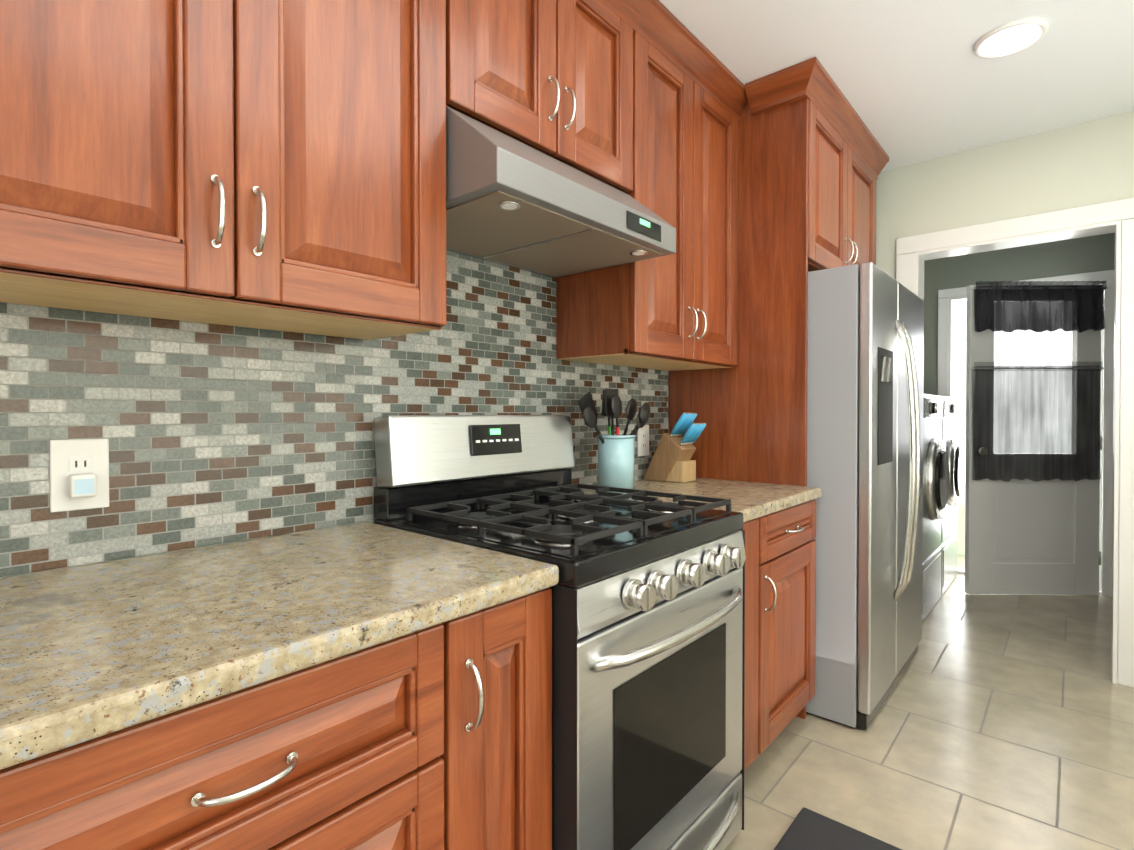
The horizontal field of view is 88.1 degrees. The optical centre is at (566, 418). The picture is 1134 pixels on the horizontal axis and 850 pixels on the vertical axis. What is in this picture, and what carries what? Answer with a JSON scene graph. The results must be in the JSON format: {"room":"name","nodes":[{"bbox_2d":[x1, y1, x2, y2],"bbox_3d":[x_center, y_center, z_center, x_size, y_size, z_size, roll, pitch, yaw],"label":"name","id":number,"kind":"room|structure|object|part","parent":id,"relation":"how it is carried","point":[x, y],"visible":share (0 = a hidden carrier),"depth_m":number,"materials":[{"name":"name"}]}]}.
{"room":"kitchen","nodes":[
{"label":"kitchen","id":0,"kind":"room"},
{"bbox_2d":[0,371,668,578],"bbox_3d":[-0.031,-0.081,2.211,0.120,2.520,7.340,0,1,41],"label":"wall","id":1,"kind":"structure","parent":0,"point":[371,521],"depth_m":1.25,"materials":[{"name":"brown"}]},
{"bbox_2d":[0,0,483,339],"bbox_3d":[-0.682,-0.732,1.094,0.337,1.056,1.034,0,1,41],"label":"upper cabinet","id":2,"kind":"object","parent":1,"relation":"attached to","point":[270,164],"depth_m":1.00,"materials":[{"name":"brown wood"}]},
{"bbox_2d":[0,522,558,769],"bbox_3d":[-1.155,0.302,0.299,0.677,0.039,2.712,0,1,41],"label":"countertop","id":3,"kind":"structure","parent":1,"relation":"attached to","point":[89,652],"depth_m":0.83,"materials":[{"name":"beige stone"}]},
{"bbox_2d":[0,250,667,576],"bbox_3d":[-0.920,-0.220,1.088,0.005,0.990,4.220,0,1,41],"label":"tile backsplash","id":4,"kind":"structure","parent":1,"relation":"attached to","point":[215,434],"depth_m":1.31,"materials":[{"name":"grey tile"}]},
{"bbox_2d":[50,438,108,512],"bbox_3d":[-0.897,0.105,1.085,0.037,0.132,0.086,0,1,41],"label":"electrical outlet","id":5,"kind":"object","parent":4,"relation":"attached to","point":[79,474],"visible":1,"depth_m":1.08,"materials":[{"name":"white plastic"}]},
{"bbox_2d":[637,425,648,455],"bbox_3d":[0.330,0.096,2.522,0.007,0.132,0.086,0,1,41],"label":"electrical outlet","id":6,"kind":"object","parent":4,"relation":"attached to","point":[643,441],"visible":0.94,"depth_m":2.52,"materials":[{"name":"white plastic"}]},
{"bbox_2d":[484,0,639,195],"bbox_3d":[-0.153,-0.993,1.702,0.337,0.546,0.731,0,1,41],"label":"upper cabinet","id":7,"kind":"object","parent":1,"relation":"attached to","point":[562,77],"depth_m":1.63,"materials":[{"name":"brown wood"}]},
{"bbox_2d":[446,106,675,277],"bbox_3d":[-0.092,-0.600,1.654,0.496,0.226,0.725,0,1,41],"label":"range hood","id":8,"kind":"object","parent":7,"relation":"attached to","point":[511,202],"visible":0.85,"depth_m":1.48,"materials":[{"name":"silver metal"}]},
{"bbox_2d":[556,16,743,370],"bbox_3d":[0.315,-0.743,2.243,0.337,1.056,0.845,0,1,41],"label":"upper cabinet","id":9,"kind":"object","parent":1,"relation":"attached to","point":[678,311],"depth_m":2.09,"materials":[{"name":"brown wood"}]},
{"bbox_2d":[659,0,1133,171],"bbox_3d":[1.148,-1.371,1.176,3.240,0.080,7.340,0,1,41],"label":"ceiling","id":10,"kind":"structure","parent":0,"point":[916,81],"depth_m":2.19,"materials":[{"name":"white paint"}]},
{"bbox_2d":[973,18,1048,58],"bbox_3d":[1.560,-1.335,2.064,0.212,0.022,0.212,0,1,41],"label":"recessed light","id":11,"kind":"object","parent":10,"relation":"in","point":[1011,38],"visible":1,"depth_m":2.06,"materials":[{"name":"white glass"}]},
{"bbox_2d":[725,554,1133,849],"bbox_3d":[1.344,1.217,1.428,3.240,0.060,7.940,0,1,41],"label":"floor","id":12,"kind":"structure","parent":0,"point":[1002,722],"depth_m":2.09,"materials":[{"name":"beige tile"}]},
{"bbox_2d":[0,605,495,849],"bbox_3d":[-0.649,0.754,0.900,0.659,0.876,0.797,0,1,41],"label":"base cabinet","id":13,"kind":"object","parent":12,"relation":"on","point":[437,737],"depth_m":0.76,"materials":[{"name":"brown wood"}]},
{"bbox_2d":[496,588,551,849],"bbox_3d":[-0.356,0.751,1.239,0.659,0.876,0.251,0,1,41],"label":"base cabinet","id":14,"kind":"object","parent":12,"relation":"on","point":[524,623],"depth_m":1.06,"materials":[{"name":"brown wood"}]},
{"bbox_2d":[373,415,745,849],"bbox_3d":[0.013,0.589,1.573,0.774,1.193,0.731,0,1,41],"label":"range","id":15,"kind":"object","parent":12,"relation":"on","point":[648,646],"visible":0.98,"depth_m":1.37,"materials":[{"name":"silver metal"}]},
{"bbox_2d":[582,477,821,770],"bbox_3d":[0.476,0.722,2.170,0.696,0.915,0.765,0,1,41],"label":"base cabinet","id":16,"kind":"object","parent":12,"relation":"on","point":[780,620],"depth_m":1.99,"materials":[{"name":"brown wood"}]},
{"bbox_2d":[578,389,650,493],"bbox_3d":[0.166,0.080,2.087,0.143,0.369,0.326,0,1,41],"label":"utensil crock","id":17,"kind":"object","parent":16,"relation":"on","point":[616,460],"visible":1,"depth_m":2.05,"materials":[{"name":"glazed ceramic"},{"name":"black nylon"}]},
{"bbox_2d":[643,412,706,482],"bbox_3d":[0.453,0.117,2.455,0.242,0.288,0.120,0,1,41],"label":"knife block","id":18,"kind":"object","parent":16,"relation":"on","point":[671,461],"visible":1,"depth_m":2.41,"materials":[{"name":"brown wood"}]},
{"bbox_3d":[0.469,0.284,2.172,0.677,0.039,0.765,0,1,41],"label":"right base cabinet top","id":19,"kind":"part","parent":16,"relation":"part of","materials":[{"name":"beige stone"}]},
{"bbox_2d":[669,57,888,718],"bbox_3d":[1.039,-0.086,2.829,0.672,2.518,1.134,0,1,41],"label":"tall cabinet","id":20,"kind":"object","parent":12,"relation":"on","point":[813,158],"visible":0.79,"depth_m":2.39,"materials":[{"name":"brown wood"}]},
{"bbox_2d":[774,807,901,849],"bbox_3d":[0.535,1.181,1.090,0.620,0.016,1.250,0,1,41],"label":"floor mat","id":21,"kind":"object","parent":12,"relation":"on","point":[808,829],"visible":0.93,"depth_m":1.63,"materials":[{"name":"black rubber"}]},
{"bbox_2d":[806,262,923,729],"bbox_3d":[1.167,0.295,2.777,0.892,1.757,0.986,0,1,41],"label":"refrigerator","id":22,"kind":"object","parent":12,"relation":"on","point":[865,372],"visible":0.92,"depth_m":2.26,"materials":[{"name":"silver metal"}]},
{"bbox_2d":[922,394,948,621],"bbox_3d":[1.950,0.509,3.755,0.798,1.310,0.680,0,1,41],"label":"washer","id":23,"kind":"object","parent":12,"relation":"on","point":[935,477],"visible":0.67,"depth_m":3.44,"materials":[{"name":"white metal"}]},
{"bbox_2d":[940,396,964,595],"bbox_3d":[2.406,0.504,4.280,0.798,1.310,0.680,0,1,41],"label":"dryer","id":24,"kind":"object","parent":12,"relation":"on","point":[951,440],"visible":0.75,"depth_m":3.96,"materials":[{"name":"white metal"}]},
{"bbox_2d":[876,110,1133,279],"bbox_3d":[2.438,-0.085,2.677,3.000,2.520,0.120,0,1,41],"label":"wall","id":25,"kind":"structure","parent":0,"point":[1072,166],"depth_m":2.84,"materials":[{"name":"beige paint"}]},
{"bbox_2d":[896,198,1133,687],"bbox_3d":[2.185,0.105,2.898,0.970,2.135,0.160,0,1,41],"label":"door frame","id":26,"kind":"structure","parent":25,"relation":"attached to","point":[914,253],"depth_m":2.59,"materials":[{"name":"white wood"}]},
{"bbox_2d":[924,233,1114,586],"bbox_3d":[3.135,-0.100,4.243,2.000,2.520,0.120,0,1,41],"label":"wall","id":27,"kind":"structure","parent":0,"point":[1063,257],"depth_m":4.17,"materials":[{"name":"grey paint"}]},
{"bbox_2d":[938,270,1113,596],"bbox_3d":[3.220,0.098,4.160,0.990,2.125,0.137,0,1,41],"label":"door frame","id":28,"kind":"structure","parent":27,"relation":"attached to","point":[948,299],"depth_m":3.83,"materials":[{"name":"white wood"}]},
{"bbox_2d":[965,285,1101,594],"bbox_3d":[3.066,0.143,3.854,0.852,2.029,0.140,0,1,1],"label":"back door","id":29,"kind":"structure","parent":27,"relation":"in","point":[1028,536],"depth_m":3.84,"materials":[{"name":"white wood"}]},
{"bbox_2d":[969,362,1104,481],"bbox_3d":[3.051,0.024,3.805,0.865,0.779,0.031,0,1,1],"label":"cafe curtain","id":30,"kind":"object","parent":29,"relation":"attached to","point":[1078,464],"visible":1,"depth_m":3.81,"materials":[{"name":"black fabric"}]},
{"bbox_2d":[971,281,1108,332],"bbox_3d":[3.067,-0.720,3.799,0.875,0.331,0.030,0,1,1],"label":"curtain valance","id":31,"kind":"object","parent":29,"relation":"attached to","point":[1035,306],"visible":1,"depth_m":3.80,"materials":[{"name":"black fabric"}]},
{"label":"outside","id":32,"kind":"structure","parent":0,"visible":0},
{"bbox_2d":[954,301,1071,554],"bbox_3d":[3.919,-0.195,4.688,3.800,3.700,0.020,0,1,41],"label":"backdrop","id":33,"kind":"structure","parent":32,"point":[1031,348],"depth_m":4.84,"materials":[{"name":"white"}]}
]}

